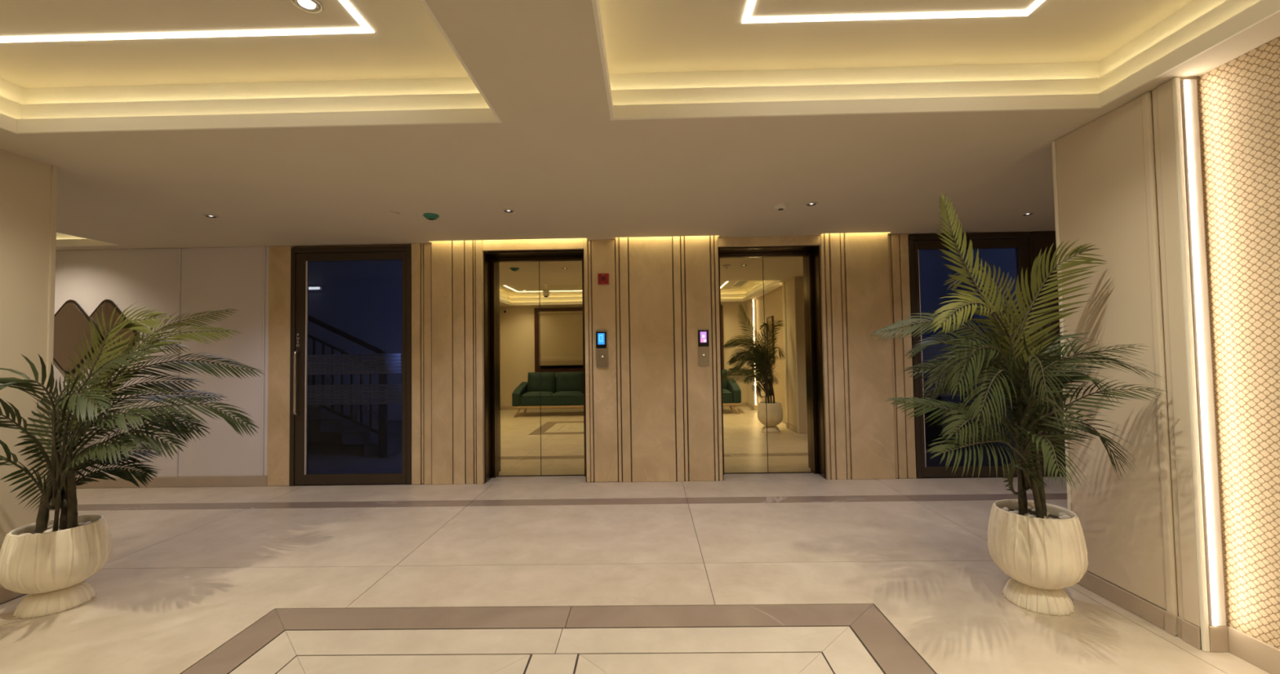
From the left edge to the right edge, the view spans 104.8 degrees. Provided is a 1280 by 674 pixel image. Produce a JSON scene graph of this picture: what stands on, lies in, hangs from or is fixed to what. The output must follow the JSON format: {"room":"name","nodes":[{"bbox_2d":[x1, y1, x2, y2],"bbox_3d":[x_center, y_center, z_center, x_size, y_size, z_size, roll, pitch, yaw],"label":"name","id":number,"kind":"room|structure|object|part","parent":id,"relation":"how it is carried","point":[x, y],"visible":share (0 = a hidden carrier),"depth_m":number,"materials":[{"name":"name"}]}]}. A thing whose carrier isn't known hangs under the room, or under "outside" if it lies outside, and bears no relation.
{"room":"elevator lobby","nodes":[
{"label":"elevator lobby","id":0,"kind":"room"},
{"bbox_2d":[0,149,57,586],"bbox_3d":[-5.745,0.186,0.947,4.478,2.475,4.023,-1,-2,1],"label":"wall","id":1,"kind":"structure","parent":0,"point":[28,186],"depth_m":2.79,"materials":[{"name":"paint"}]},
{"bbox_2d":[0,586,25,604],"bbox_3d":[-3.488,1.339,0.863,0.015,0.092,3.982,-1,-2,1],"label":"baseboard","id":2,"kind":"structure","parent":1,"relation":"attached to","point":[6,595],"depth_m":2.69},
{"bbox_2d":[0,514,112,619],"bbox_3d":[-3.130,1.223,2.651,0.399,0.429,0.399,-1,-2,1],"label":"planter","id":3,"kind":"object","parent":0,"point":[48,562],"depth_m":2.55,"materials":[{"name":"beige ceramic"}]},
{"bbox_2d":[307,259,402,442],"bbox_3d":[-3.931,0.141,7.712,4.300,2.950,0.100,-1,-2,1],"label":"wall","id":4,"kind":"structure","parent":0,"point":[362,300],"depth_m":7.69,"materials":[{"name":"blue paint"}]},
{"bbox_2d":[308,286,322,290],"bbox_3d":[-5.177,-0.756,7.671,0.440,0.060,0.061,-1,-2,1],"label":"tube light","id":5,"kind":"object","parent":4,"relation":"attached to","point":[310,288],"visible":0.41,"depth_m":7.67,"materials":[{"name":"white plastic"}]},
{"bbox_2d":[51,231,1066,486],"bbox_3d":[-1.570,0.178,5.105,12.700,2.630,0.134,-1,-2,1],"label":"wall","id":6,"kind":"structure","parent":0,"point":[654,415],"depth_m":5.04,"materials":[{"name":"beige stone"}]},
{"bbox_2d":[53,299,102,374],"bbox_3d":[-5.894,0.000,5.103,0.655,0.774,0.019,-1,-2,1],"label":"mirror","id":7,"kind":"object","parent":6,"relation":"attached to","point":[70,321],"visible":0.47,"depth_m":5.09,"materials":[{"name":"brown mirror"}]},
{"bbox_2d":[56,231,120,246],"bbox_3d":[-6.516,-1.083,4.171,2.780,0.297,1.960,-1,-2,1],"label":"ceiling","id":8,"kind":"structure","parent":6,"relation":"attached to","point":[62,239],"depth_m":4.99,"materials":[{"name":"white paint"}]},
{"bbox_2d":[88,299,137,371],"bbox_3d":[-5.534,-0.005,5.119,0.655,0.774,0.019,-1,-2,1],"label":"mirror","id":9,"kind":"object","parent":6,"relation":"attached to","point":[108,306],"visible":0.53,"depth_m":5.12,"materials":[{"name":"brown mirror"}]},
{"bbox_3d":[-5.660,0.270,5.138,1.698,2.369,0.029,-1,-2,1],"label":"wall panel","id":10,"kind":"part","parent":6,"relation":"part of","materials":[{"name":"white paint"}]},
{"bbox_2d":[75,475,266,488],"bbox_3d":[-5.853,1.510,5.095,4.072,0.104,0.041,-1,-2,1],"label":"baseboard","id":11,"kind":"structure","parent":6,"relation":"attached to","point":[233,481],"depth_m":5.06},
{"bbox_3d":[-4.336,0.248,5.118,0.863,2.369,0.029,-1,-2,1],"label":"wall panel","id":12,"kind":"part","parent":6,"relation":"part of","materials":[{"name":"white paint"}]},
{"bbox_2d":[288,245,411,486],"bbox_3d":[-2.973,0.292,5.092,1.249,2.445,0.181,-1,-2,1],"label":"door","id":13,"kind":"structure","parent":6,"relation":"in","point":[300,362],"depth_m":5.08,"materials":[{"name":"brown metal"}]},
{"bbox_3d":[-3.575,0.303,5.110,0.045,2.445,0.080,-1,-2,1],"label":"frame post","id":14,"kind":"part","parent":13,"relation":"part of","materials":[{"name":"brown metal"}]},
{"bbox_3d":[-3.509,0.467,5.038,0.025,0.664,0.067,-1,-2,1],"label":"pull handle","id":15,"kind":"part","parent":13,"relation":"part of","materials":[{"name":"silver metal"}]},
{"bbox_3d":[-2.924,1.454,5.053,1.003,0.104,0.047,-1,-2,1],"label":"rail","id":16,"kind":"part","parent":13,"relation":"part of","materials":[{"name":"brown metal"}]},
{"bbox_3d":[-2.961,-0.836,5.129,1.003,0.078,0.047,-1,-2,1],"label":"rail","id":17,"kind":"part","parent":13,"relation":"part of","materials":[{"name":"brown metal"}]},
{"bbox_3d":[-2.371,0.283,5.091,0.045,2.445,0.080,-1,-2,1],"label":"frame post","id":18,"kind":"part","parent":13,"relation":"part of","materials":[{"name":"brown metal"}]},
{"bbox_2d":[483,249,586,483],"bbox_3d":[-1.081,0.241,5.231,1.147,2.503,0.304,-1,-2,1],"label":"elevator","id":19,"kind":"object","parent":6,"relation":"attached to","point":[535,403],"visible":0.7,"depth_m":5.32,"materials":[{"name":"brown metal"}]},
{"bbox_3d":[-1.335,0.313,5.347,0.507,2.352,0.025,-1,-2,1],"label":"door panel","id":20,"kind":"part","parent":19,"relation":"part of","materials":[{"name":"gold metal"}]},
{"bbox_3d":[-1.059,1.491,5.307,1.021,0.009,0.050,-1,-2,1],"label":"sill","id":21,"kind":"part","parent":19,"relation":"part of","materials":[{"name":"brown metal"}]},
{"bbox_3d":[-0.822,0.305,5.339,0.507,2.352,0.025,-1,-2,1],"label":"door panel","id":22,"kind":"part","parent":19,"relation":"part of","materials":[{"name":"gold metal"}]},
{"bbox_2d":[595,329,607,368],"bbox_3d":[-0.393,0.122,5.021,0.112,0.385,0.029,-1,-2,1],"label":"panel","id":23,"kind":"object","parent":6,"relation":"attached to","point":[601,335],"visible":1,"depth_m":5.01,"materials":[{"name":"beige metal"}]},
{"bbox_3d":[-0.394,0.030,5.014,0.106,0.168,0.004,-1,-2,1],"label":"screen glass","id":24,"kind":"part","parent":23,"relation":"part of","materials":[{"name":"black"}]},
{"bbox_2d":[597,273,609,285],"bbox_3d":[-0.374,-0.593,5.042,0.124,0.124,0.033,-1,-2,1],"label":"fire alarm","id":25,"kind":"object","parent":6,"relation":"attached to","point":[603,279],"visible":1,"depth_m":5.03,"materials":[{"name":"red plastic"}]},
{"bbox_2d":[697,328,709,366],"bbox_3d":[0.644,0.105,5.005,0.112,0.385,0.028,-1,-2,1],"label":"panel","id":26,"kind":"object","parent":6,"relation":"attached to","point":[703,333],"visible":1,"depth_m":5.00,"materials":[{"name":"beige metal"}]},
{"bbox_3d":[0.642,0.013,4.999,0.106,0.168,0.004,-1,-2,1],"label":"screen glass","id":27,"kind":"part","parent":26,"relation":"part of","materials":[{"name":"black"}]},
{"bbox_2d":[718,245,826,479],"bbox_3d":[1.342,0.201,5.194,1.145,2.503,0.304,-1,-2,1],"label":"elevator door","id":28,"kind":"structure","parent":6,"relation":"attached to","point":[771,358],"depth_m":5.29,"materials":[{"name":"brown metal"}]},
{"bbox_3d":[1.089,0.273,5.310,0.506,2.352,0.025,-1,-2,1],"label":"door panel","id":29,"kind":"part","parent":28,"relation":"part of","materials":[{"name":"gold metal"}]},
{"bbox_3d":[1.364,1.451,5.270,1.019,0.009,0.050,-1,-2,1],"label":"sill","id":30,"kind":"part","parent":28,"relation":"part of","materials":[{"name":"brown metal"}]},
{"bbox_3d":[1.601,0.265,5.302,0.506,2.352,0.025,-1,-2,1],"label":"door panel","id":31,"kind":"part","parent":28,"relation":"part of","materials":[{"name":"gold metal"}]},
{"bbox_2d":[907,232,1044,479],"bbox_3d":[3.383,0.183,4.996,1.250,2.455,0.181,-1,-2,1],"label":"door","id":32,"kind":"structure","parent":6,"relation":"in","point":[1024,243],"depth_m":4.99,"materials":[{"name":"brown metal"}]},
{"bbox_3d":[2.781,0.193,5.013,0.045,2.455,0.080,-1,-2,1],"label":"frame post","id":33,"kind":"part","parent":32,"relation":"part of","materials":[{"name":"brown metal"}]},
{"bbox_3d":[3.332,-0.945,5.033,1.010,0.088,0.047,-1,-2,1],"label":"rail","id":34,"kind":"part","parent":32,"relation":"part of","materials":[{"name":"brown metal"}]},
{"bbox_3d":[3.369,1.350,4.958,1.010,0.104,0.047,-1,-2,1],"label":"rail","id":35,"kind":"part","parent":32,"relation":"part of","materials":[{"name":"brown metal"}]},
{"bbox_3d":[3.985,0.173,4.995,0.045,2.455,0.080,-1,-2,1],"label":"frame post","id":36,"kind":"part","parent":32,"relation":"part of","materials":[{"name":"brown metal"}]},
{"bbox_3d":[4.136,0.161,4.982,0.250,2.474,0.039,-1,-2,1],"label":"wood panel","id":37,"kind":"part","parent":6,"relation":"part of","materials":[{"name":"brown wood"}]},
{"bbox_2d":[0,440,1270,673],"bbox_3d":[-1.578,1.461,3.179,12.700,0.060,9.000,-1,-2,1],"label":"floor","id":38,"kind":"structure","parent":0,"point":[756,573],"depth_m":2.77,"materials":[{"name":"beige tile"}]},
{"bbox_2d":[0,302,265,619],"bbox_3d":[-2.923,0.615,2.673,1.071,1.639,1.147,-1,-2,1],"label":"potted palm","id":39,"kind":"object","parent":38,"relation":"on","point":[50,562],"visible":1,"depth_m":2.66,"materials":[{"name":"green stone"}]},
{"bbox_3d":[-1.608,1.388,1.799,0.192,0.004,1.116,-1,-2,1],"label":"inlay frame","id":40,"kind":"part","parent":38,"relation":"part of","materials":[{"name":"tile"}]},
{"bbox_3d":[-1.428,1.385,1.796,0.152,0.004,0.716,-1,-2,1],"label":"inlay frame","id":41,"kind":"part","parent":38,"relation":"part of","materials":[{"name":"tile"}]},
{"bbox_2d":[307,315,387,458],"bbox_3d":[-4.097,0.506,6.432,1.595,2.141,0.060,-1,-2,1],"label":"stair railing","id":42,"kind":"object","parent":38,"relation":"on","point":[382,432],"visible":0.46,"depth_m":6.41,"materials":[{"name":"black metal"}]},
{"bbox_3d":[-4.149,0.068,6.447,1.505,0.760,0.030,-1,-2,1],"label":"rail","id":43,"kind":"part","parent":42,"relation":"part of","materials":[{"name":"black metal"}]},
{"bbox_3d":[-4.136,0.895,6.420,1.505,0.765,0.030,-1,-2,1],"label":"rail","id":44,"kind":"part","parent":42,"relation":"part of","materials":[{"name":"black metal"}]},
{"bbox_3d":[-4.120,-0.150,6.454,1.570,0.826,0.050,-1,-2,1],"label":"handrail","id":45,"kind":"part","parent":42,"relation":"part of","materials":[{"name":"black metal"}]},
{"bbox_3d":[-3.338,0.914,6.407,0.090,1.300,0.060,-1,-2,1],"label":"newel post","id":46,"kind":"part","parent":42,"relation":"part of","materials":[{"name":"black metal"}]},
{"bbox_2d":[307,368,402,457],"bbox_3d":[-4.635,0.864,7.049,2.610,1.485,1.100,-1,-2,1],"label":"staircase","id":47,"kind":"structure","parent":38,"relation":"on","point":[362,435],"depth_m":6.64,"materials":[{"name":"stone"}]},
{"bbox_3d":[-0.988,1.387,2.072,1.022,0.004,0.152,-1,-2,1],"label":"inlay frame","id":48,"kind":"part","parent":38,"relation":"part of","materials":[{"name":"tile"}]},
{"bbox_3d":[-1.033,1.393,2.252,1.326,0.004,0.192,-1,-2,1],"label":"inlay frame","id":49,"kind":"part","parent":38,"relation":"part of","materials":[{"name":"tile"}]},
{"bbox_3d":[-0.557,1.370,1.783,0.152,0.004,0.716,-1,-2,1],"label":"inlay frame","id":50,"kind":"part","parent":38,"relation":"part of","materials":[{"name":"tile"}]},
{"bbox_3d":[-0.192,1.364,1.777,0.152,0.004,0.716,-1,-2,1],"label":"inlay frame","id":51,"kind":"part","parent":38,"relation":"part of","materials":[{"name":"tile"}]},
{"bbox_3d":[0.257,1.366,2.053,1.040,0.004,0.152,-1,-2,1],"label":"inlay frame","id":52,"kind":"part","parent":38,"relation":"part of","materials":[{"name":"tile"}]},
{"bbox_3d":[0.307,1.371,2.232,1.346,0.004,0.192,-1,-2,1],"label":"inlay frame","id":53,"kind":"part","parent":38,"relation":"part of","materials":[{"name":"tile"}]},
{"bbox_3d":[0.697,1.350,1.764,0.152,0.004,0.716,-1,-2,1],"label":"inlay frame","id":54,"kind":"part","parent":38,"relation":"part of","materials":[{"name":"tile"}]},
{"bbox_3d":[0.877,1.347,1.761,0.192,0.004,1.116,-1,-2,1],"label":"inlay frame","id":55,"kind":"part","parent":38,"relation":"part of","materials":[{"name":"tile"}]},
{"bbox_2d":[923,378,942,448],"bbox_3d":[3.368,1.005,6.639,1.100,0.920,0.520,-1,-2,1],"label":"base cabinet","id":56,"kind":"object","parent":38,"relation":"on","point":[932,432],"visible":0.02,"depth_m":6.37,"materials":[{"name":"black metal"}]},
{"bbox_2d":[870,193,1168,617],"bbox_3d":[1.771,0.303,2.481,1.107,2.101,0.961,-1,-2,3],"label":"potted palm","id":57,"kind":"object","parent":38,"relation":"on","point":[1041,546],"visible":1,"depth_m":2.41,"materials":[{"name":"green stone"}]},
{"bbox_2d":[0,0,1279,250],"bbox_3d":[-1.642,-1.297,1.969,12.900,0.425,6.600,-1,-2,1],"label":"ceiling","id":58,"kind":"structure","parent":0,"point":[557,157],"depth_m":2.63,"materials":[{"name":"paint"}]},
{"bbox_2d":[0,0,374,42],"bbox_3d":[-2.120,-1.410,0.793,1.795,0.006,2.899,-1,-2,1],"label":"recessed light","id":59,"kind":"object","parent":58,"relation":"in","point":[365,28],"visible":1,"depth_m":2.22,"materials":[{"name":"white plastic"}]},
{"bbox_2d":[202,214,218,217],"bbox_3d":[-3.496,-0.984,4.020,0.101,0.007,0.101,-1,-2,1],"label":"recessed light","id":60,"kind":"object","parent":58,"relation":"in","point":[205,215],"visible":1,"depth_m":4.01,"materials":[{"name":"paint"}]},
{"bbox_2d":[0,0,502,133],"bbox_3d":[-1.974,-1.265,0.838,2.770,0.297,3.630,-1,-2,1],"label":"trim","id":61,"kind":"structure","parent":58,"relation":"attached to","point":[414,105],"depth_m":2.56,"materials":[{"name":"white paint"}]},
{"bbox_2d":[0,93,466,104],"bbox_3d":[-1.973,-1.230,0.837,2.616,0.146,3.476,-1,-2,1],"label":"light","id":62,"kind":"object","parent":61,"relation":"attached to","point":[462,93],"visible":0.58,"depth_m":2.57,"materials":[{"name":"metal"}]},
{"bbox_2d":[290,0,322,13],"bbox_3d":[-1.380,-1.380,2.043,0.112,0.007,0.112,-1,-2,1],"label":"recessed light","id":63,"kind":"object","parent":58,"relation":"in","point":[308,6],"visible":1,"depth_m":2.05,"materials":[{"name":"silver metal"}]},
{"bbox_2d":[384,211,399,217],"bbox_3d":[-2.021,-1.003,4.022,0.110,0.016,0.110,-1,-2,1],"label":"smoke detector","id":64,"kind":"object","parent":58,"relation":"attached to","point":[393,214],"visible":1,"depth_m":4.00,"materials":[{"name":"paint"}]},
{"bbox_2d":[422,213,439,220],"bbox_3d":[-1.734,-0.995,4.097,0.124,0.036,0.124,-1,-2,1],"label":"smoke detector","id":65,"kind":"object","parent":58,"relation":"attached to","point":[431,216],"visible":1,"depth_m":4.06,"materials":[{"name":"teal plastic"}]},
{"bbox_2d":[502,208,515,213],"bbox_3d":[-1.066,-1.024,4.003,0.101,0.007,0.101,-1,-2,1],"label":"recessed light","id":66,"kind":"object","parent":58,"relation":"in","point":[504,210],"visible":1,"depth_m":4.00,"materials":[{"name":"paint"}]},
{"bbox_2d":[773,203,787,210],"bbox_3d":[1.133,-1.045,3.974,0.110,0.036,0.110,-1,-2,1],"label":"smoke detector","id":67,"kind":"object","parent":58,"relation":"attached to","point":[780,206],"visible":1,"depth_m":3.94,"materials":[{"name":"white plastic"}]},
{"bbox_2d":[804,201,817,206],"bbox_3d":[1.373,-1.064,3.951,0.101,0.007,0.101,-1,-2,1],"label":"recessed light","id":68,"kind":"object","parent":58,"relation":"in","point":[811,203],"visible":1,"depth_m":3.95,"materials":[{"name":"paint"}]},
{"bbox_2d":[742,0,1044,22],"bbox_3d":[1.062,-1.462,0.745,1.262,0.006,2.899,-1,-2,1],"label":"recessed light","id":69,"kind":"object","parent":58,"relation":"in","point":[747,18],"visible":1,"depth_m":2.17,"materials":[{"name":"white plastic"}]},
{"bbox_2d":[591,0,1279,119],"bbox_3d":[1.037,-1.315,0.792,2.699,0.297,3.630,-1,-2,1],"label":"trim","id":70,"kind":"structure","parent":58,"relation":"attached to","point":[1056,90],"depth_m":2.47,"materials":[{"name":"white paint"}]},
{"bbox_2d":[631,4,1218,89],"bbox_3d":[1.038,-1.279,0.791,2.545,0.146,3.476,-1,-2,1],"label":"light","id":71,"kind":"object","parent":70,"relation":"attached to","point":[1218,5],"visible":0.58,"depth_m":2.52,"materials":[{"name":"metal"}]},
{"bbox_2d":[1020,212,1035,216],"bbox_3d":[3.419,-1.084,4.349,0.101,0.007,0.101,-1,-2,1],"label":"recessed light","id":72,"kind":"object","parent":58,"relation":"in","point":[1032,213],"visible":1,"depth_m":4.35,"materials":[{"name":"paint"}]},
{"bbox_2d":[918,248,978,441],"bbox_3d":[3.607,-0.003,6.998,2.400,2.950,0.100,-1,-2,1],"label":"wall","id":73,"kind":"structure","parent":0,"point":[933,273],"depth_m":6.96,"materials":[{"name":"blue paint"}]},
{"bbox_2d":[972,248,1018,449],"bbox_3d":[4.742,-0.053,6.011,0.100,2.950,1.840,-1,-2,1],"label":"wall","id":74,"kind":"structure","parent":0,"point":[1005,258],"depth_m":6.47,"materials":[{"name":"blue paint"}]},
{"bbox_2d":[987,499,1088,617],"bbox_3d":[2.022,1.117,2.524,0.400,0.470,0.399,-1,-2,1],"label":"planter","id":75,"kind":"object","parent":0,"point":[1043,552],"depth_m":2.41,"materials":[{"name":"beige ceramic"}]},
{"bbox_2d":[1051,35,1279,652],"bbox_3d":[3.527,0.032,0.783,2.372,2.475,3.978,-1,-2,1],"label":"wall","id":76,"kind":"structure","parent":0,"point":[1119,184],"depth_m":2.18,"materials":[{"name":"paint"}]},
{"bbox_3d":[2.385,0.062,2.524,0.011,2.383,0.488,-1,-2,1],"label":"wall panel","id":77,"kind":"part","parent":76,"relation":"part of","materials":[{"name":"paint"}]},
{"bbox_3d":[2.376,0.099,2.256,0.022,2.474,0.038,-1,-2,1],"label":"panel moulding","id":78,"kind":"part","parent":76,"relation":"part of","materials":[{"name":"paint"}]},
{"bbox_3d":[2.382,0.098,2.221,0.008,2.474,0.028,-1,-2,1],"label":"panel moulding","id":79,"kind":"part","parent":76,"relation":"part of","materials":[{"name":"paint"}]},
{"bbox_2d":[1077,572,1279,673],"bbox_3d":[2.413,1.233,0.751,0.118,0.108,3.955,-1,-2,1],"label":"baseboard","id":80,"kind":"structure","parent":76,"relation":"attached to","point":[1223,639],"depth_m":2.12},
{"bbox_3d":[2.376,0.051,2.172,0.018,2.383,0.067,-1,-2,1],"label":"wall panel","id":81,"kind":"part","parent":76,"relation":"part of","materials":[{"name":"paint"}]},
{"bbox_2d":[1180,79,1226,626],"bbox_3d":[2.424,0.046,2.123,0.058,2.350,0.016,-1,-2,1],"label":"light","id":82,"kind":"object","parent":76,"relation":"attached to","point":[1201,321],"visible":1,"depth_m":2.12,"materials":[{"name":"plastic"}]}
]}

